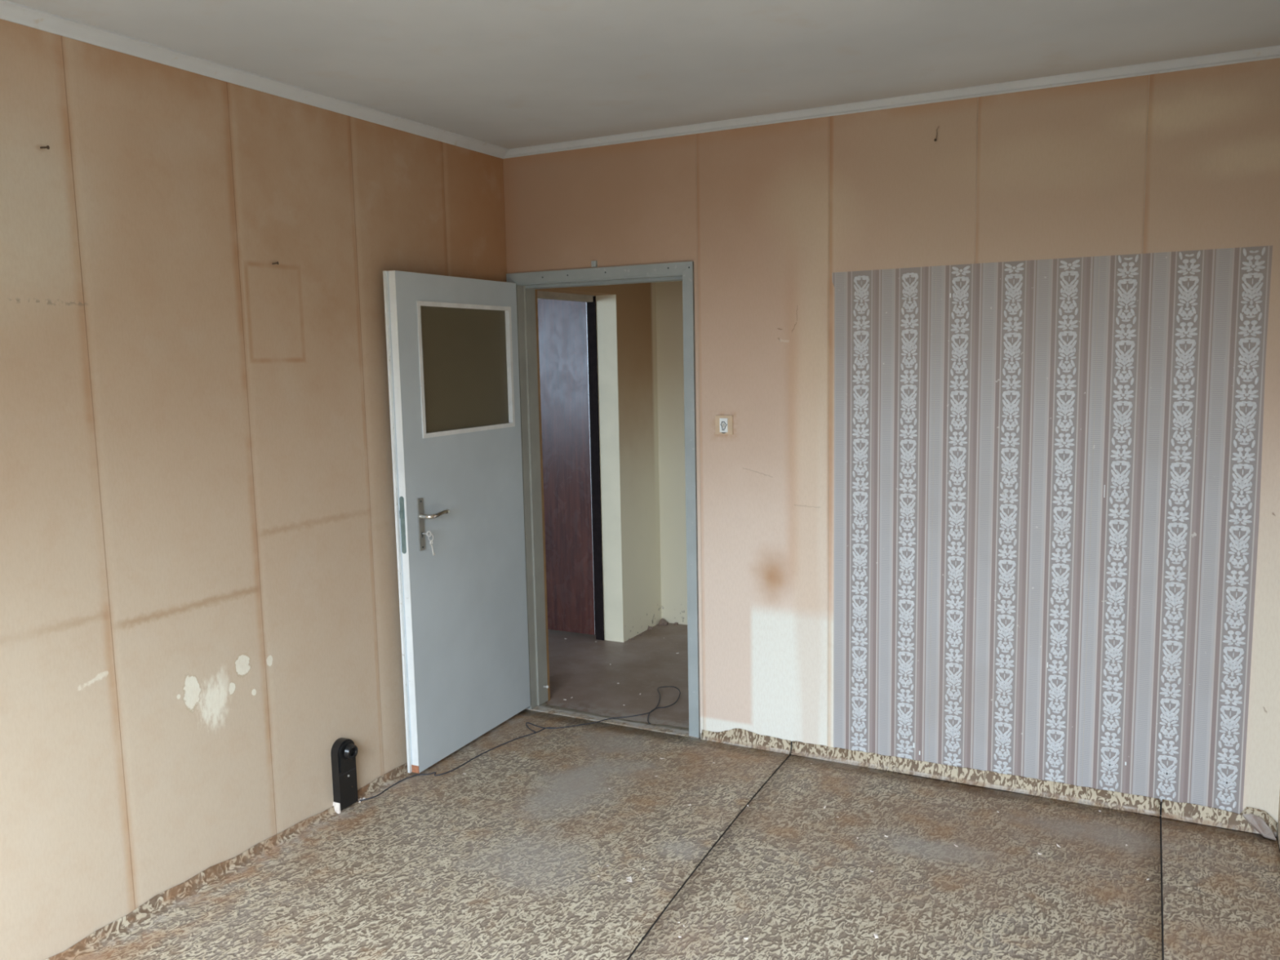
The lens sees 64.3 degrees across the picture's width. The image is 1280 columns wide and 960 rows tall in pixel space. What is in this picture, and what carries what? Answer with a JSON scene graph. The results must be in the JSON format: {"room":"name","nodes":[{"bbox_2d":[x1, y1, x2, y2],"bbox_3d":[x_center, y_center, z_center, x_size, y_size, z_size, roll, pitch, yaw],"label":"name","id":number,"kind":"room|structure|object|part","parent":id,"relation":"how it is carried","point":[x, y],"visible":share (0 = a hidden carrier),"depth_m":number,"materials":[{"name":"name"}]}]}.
{"room":"abandoned building interior","nodes":[
{"label":"abandoned building interior","id":0,"kind":"room"},
{"bbox_2d":[0,18,506,959],"bbox_3d":[-1.716,0.122,2.727,0.151,2.676,4.895,2,8,27],"label":"wall","id":1,"kind":"structure","parent":0,"point":[199,593],"depth_m":3.14,"materials":[{"name":"paint"}]},
{"bbox_2d":[40,145,49,149],"bbox_3d":[-1.585,-0.885,2.711,0.022,0.010,0.010,-1,7,4],"label":"nail","id":2,"kind":"object","parent":1,"relation":"attached to","point":[47,147],"visible":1,"depth_m":2.71,"materials":[{"name":"grey metal"}]},
{"bbox_2d":[0,0,508,159],"bbox_3d":[-1.687,-1.178,2.458,0.050,0.033,4.750,2,8,27],"label":"trim","id":3,"kind":"structure","parent":1,"relation":"attached to","point":[11,11],"depth_m":3.17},
{"bbox_2d":[537,282,661,642],"bbox_3d":[-0.305,-0.254,5.591,0.140,2.676,1.533,2,8,27],"label":"wall","id":4,"kind":"structure","parent":0,"point":[636,308],"depth_m":6.02,"materials":[{"name":"beige paint"}]},
{"bbox_2d":[537,298,595,635],"bbox_3d":[-0.624,-0.079,6.114,0.820,1.977,0.042,2,8,27],"label":"door","id":5,"kind":"structure","parent":4,"relation":"in","point":[562,325],"depth_m":5.99,"materials":[{"name":"brown wood"}]},
{"bbox_2d":[537,290,604,639],"bbox_3d":[-0.445,-0.004,5.531,0.057,2.000,0.930,2,8,27],"label":"trim","id":6,"kind":"structure","parent":4,"relation":"attached to","point":[590,300],"depth_m":5.87,"materials":[{"name":"brown paint"}]},
{"bbox_2d":[595,294,623,642],"bbox_3d":[-0.172,-0.048,5.851,0.129,2.000,0.004,2,8,27],"label":"trim","id":7,"kind":"structure","parent":4,"relation":"attached to","point":[606,304],"depth_m":5.85,"materials":[{"name":"beige paint"}]},
{"bbox_2d":[5,0,1279,149],"bbox_3d":[-2.337,-1.388,3.668,8.670,0.120,6.828,2,8,27],"label":"ceiling","id":8,"kind":"structure","parent":0,"point":[508,74],"depth_m":3.07,"materials":[{"name":"white paint"}]},
{"bbox_2d":[44,622,1279,959],"bbox_3d":[-2.283,1.245,3.986,8.670,0.206,6.828,2,8,27],"label":"floor","id":9,"kind":"structure","parent":0,"point":[504,858],"depth_m":3.32,"materials":[{"name":"beige carpet"}]},
{"bbox_2d":[330,737,365,813],"bbox_3d":[-1.083,1.093,3.800,0.060,0.271,0.140,2,8,27],"label":"power strip","id":10,"kind":"object","parent":9,"relation":"on","point":[344,752],"visible":1,"depth_m":3.76,"materials":[{"name":"black plastic"}]},
{"bbox_2d":[344,743,357,759],"bbox_3d":[-1.075,1.005,3.775,0.031,0.059,0.061,2,8,27],"label":"socket","id":11,"kind":"object","parent":10,"relation":"attached to","point":[350,749],"depth_m":3.76,"materials":[{"name":"black plastic"}]},
{"bbox_2d":[358,686,680,801],"bbox_3d":[-0.437,1.125,4.459,1.744,0.013,0.379,-6,9,-36],"label":"cable","id":12,"kind":"object","parent":9,"relation":"on","point":[655,708],"visible":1,"depth_m":4.56,"materials":[{"name":"black plastic"}]},
{"bbox_2d":[626,875,631,882],"bbox_3d":[-0.035,1.267,3.239,0.017,0.009,0.037,-2,7,-7],"label":"flake","id":13,"kind":"object","parent":9,"relation":"on","point":[628,878],"visible":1,"depth_m":3.24,"materials":[{"name":"white paper"}]},
{"bbox_2d":[628,618,678,639],"bbox_3d":[0.408,0.912,5.996,0.841,0.038,0.463,2,8,27],"label":"crumbs","id":14,"kind":"object","parent":9,"relation":"on","point":[662,622],"visible":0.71,"depth_m":6.30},
{"bbox_2d":[1242,813,1275,839],"bbox_3d":[2.095,1.169,3.446,0.109,0.062,0.029,6,10,45],"label":"scrap","id":15,"kind":"object","parent":9,"relation":"on","point":[1256,822],"visible":1,"depth_m":3.44,"materials":[{"name":"beige paper"}]},
{"bbox_2d":[655,280,687,624],"bbox_3d":[0.963,-0.314,5.875,2.125,2.676,0.150,2,8,27],"label":"wall","id":16,"kind":"structure","parent":0,"point":[668,295],"depth_m":6.21,"materials":[{"name":"beige paint"}]},
{"bbox_2d":[502,57,1279,834],"bbox_3d":[0.874,-0.090,4.041,3.220,2.676,0.146,2,8,27],"label":"wall","id":17,"kind":"structure","parent":0,"point":[765,215],"depth_m":3.98,"materials":[{"name":"paint"}]},
{"bbox_2d":[591,260,597,266],"bbox_3d":[-0.197,-0.933,4.400,0.022,0.026,0.014,2,8,27],"label":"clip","id":18,"kind":"object","parent":17,"relation":"attached to","point":[593,264],"visible":1,"depth_m":4.39,"materials":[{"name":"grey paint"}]},
{"bbox_2d":[506,261,700,737],"bbox_3d":[-0.138,0.086,4.587,0.924,2.036,0.160,2,8,27],"label":"trim","id":19,"kind":"structure","parent":17,"relation":"attached to","point":[527,284],"depth_m":4.63,"materials":[{"name":"grey paint"}]},
{"bbox_2d":[382,270,530,773],"bbox_3d":[-0.712,0.141,4.313,0.108,1.967,0.872,2,8,25],"label":"door","id":20,"kind":"structure","parent":19,"relation":"attached to","point":[451,342],"depth_m":4.23,"materials":[{"name":"grey paint"}]},
{"bbox_3d":[-0.862,0.174,4.009,0.007,0.207,0.032,2,8,25],"label":"plate","id":21,"kind":"part","parent":20,"relation":"part of","materials":[{"name":"metal"}]},
{"bbox_2d":[422,530,435,555],"bbox_3d":[-0.833,0.249,4.008,0.048,0.102,0.028,-2,7,-7],"label":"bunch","id":22,"kind":"object","parent":20,"relation":"hanging from","point":[429,531],"visible":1,"depth_m":4.00,"materials":[{"name":"metal"}]},
{"bbox_3d":[-0.809,0.135,4.045,0.056,0.029,0.142,2,8,25],"label":"lever handle","id":23,"kind":"part","parent":20,"relation":"part of","materials":[{"name":"silver metal"}]},
{"bbox_3d":[-0.735,-0.469,4.283,0.004,0.524,0.662,2,8,25],"label":"glass pane","id":24,"kind":"part","parent":20,"relation":"part of","materials":[{"name":"beige"}]},
{"bbox_3d":[-0.559,0.076,4.727,0.047,2.031,0.020,2,8,27],"label":"architrave","id":25,"kind":"part","parent":19,"relation":"part of","materials":[{"name":"grey paint"}]},
{"bbox_3d":[-0.190,-0.893,4.406,0.924,0.047,0.020,2,8,27],"label":"architrave","id":26,"kind":"part","parent":19,"relation":"part of","materials":[{"name":"grey paint"}]},
{"bbox_3d":[0.219,0.109,4.323,0.046,2.031,0.020,2,8,27],"label":"architrave","id":27,"kind":"part","parent":19,"relation":"part of","materials":[{"name":"grey paint"}]},
{"bbox_2d":[715,415,733,434],"bbox_3d":[0.347,-0.227,4.207,0.076,0.078,0.015,2,8,27],"label":"light switch","id":28,"kind":"object","parent":17,"relation":"attached to","point":[723,424],"visible":1,"depth_m":4.20,"materials":[{"name":"plastic"}]},
{"bbox_2d":[502,44,1279,158],"bbox_3d":[0.742,-1.395,3.842,3.070,0.033,0.024,2,8,27],"label":"trim","id":29,"kind":"structure","parent":17,"relation":"attached to","point":[1268,52],"depth_m":3.69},
{"bbox_2d":[831,245,1272,813],"bbox_3d":[1.405,0.183,3.715,1.456,1.946,0.002,2,8,27],"label":"wallpaper patch","id":30,"kind":"object","parent":17,"relation":"attached to","point":[1180,354],"visible":1,"depth_m":3.66,"materials":[{"name":"grey paper"}]},
{"bbox_2d":[1276,792,1279,847],"bbox_3d":[1.107,0.251,1.182,0.150,2.676,4.750,2,8,27],"label":"wall","id":31,"kind":"structure","parent":0,"point":[1278,820],"depth_m":3.42,"materials":[{"name":"beige paint"}]}
]}

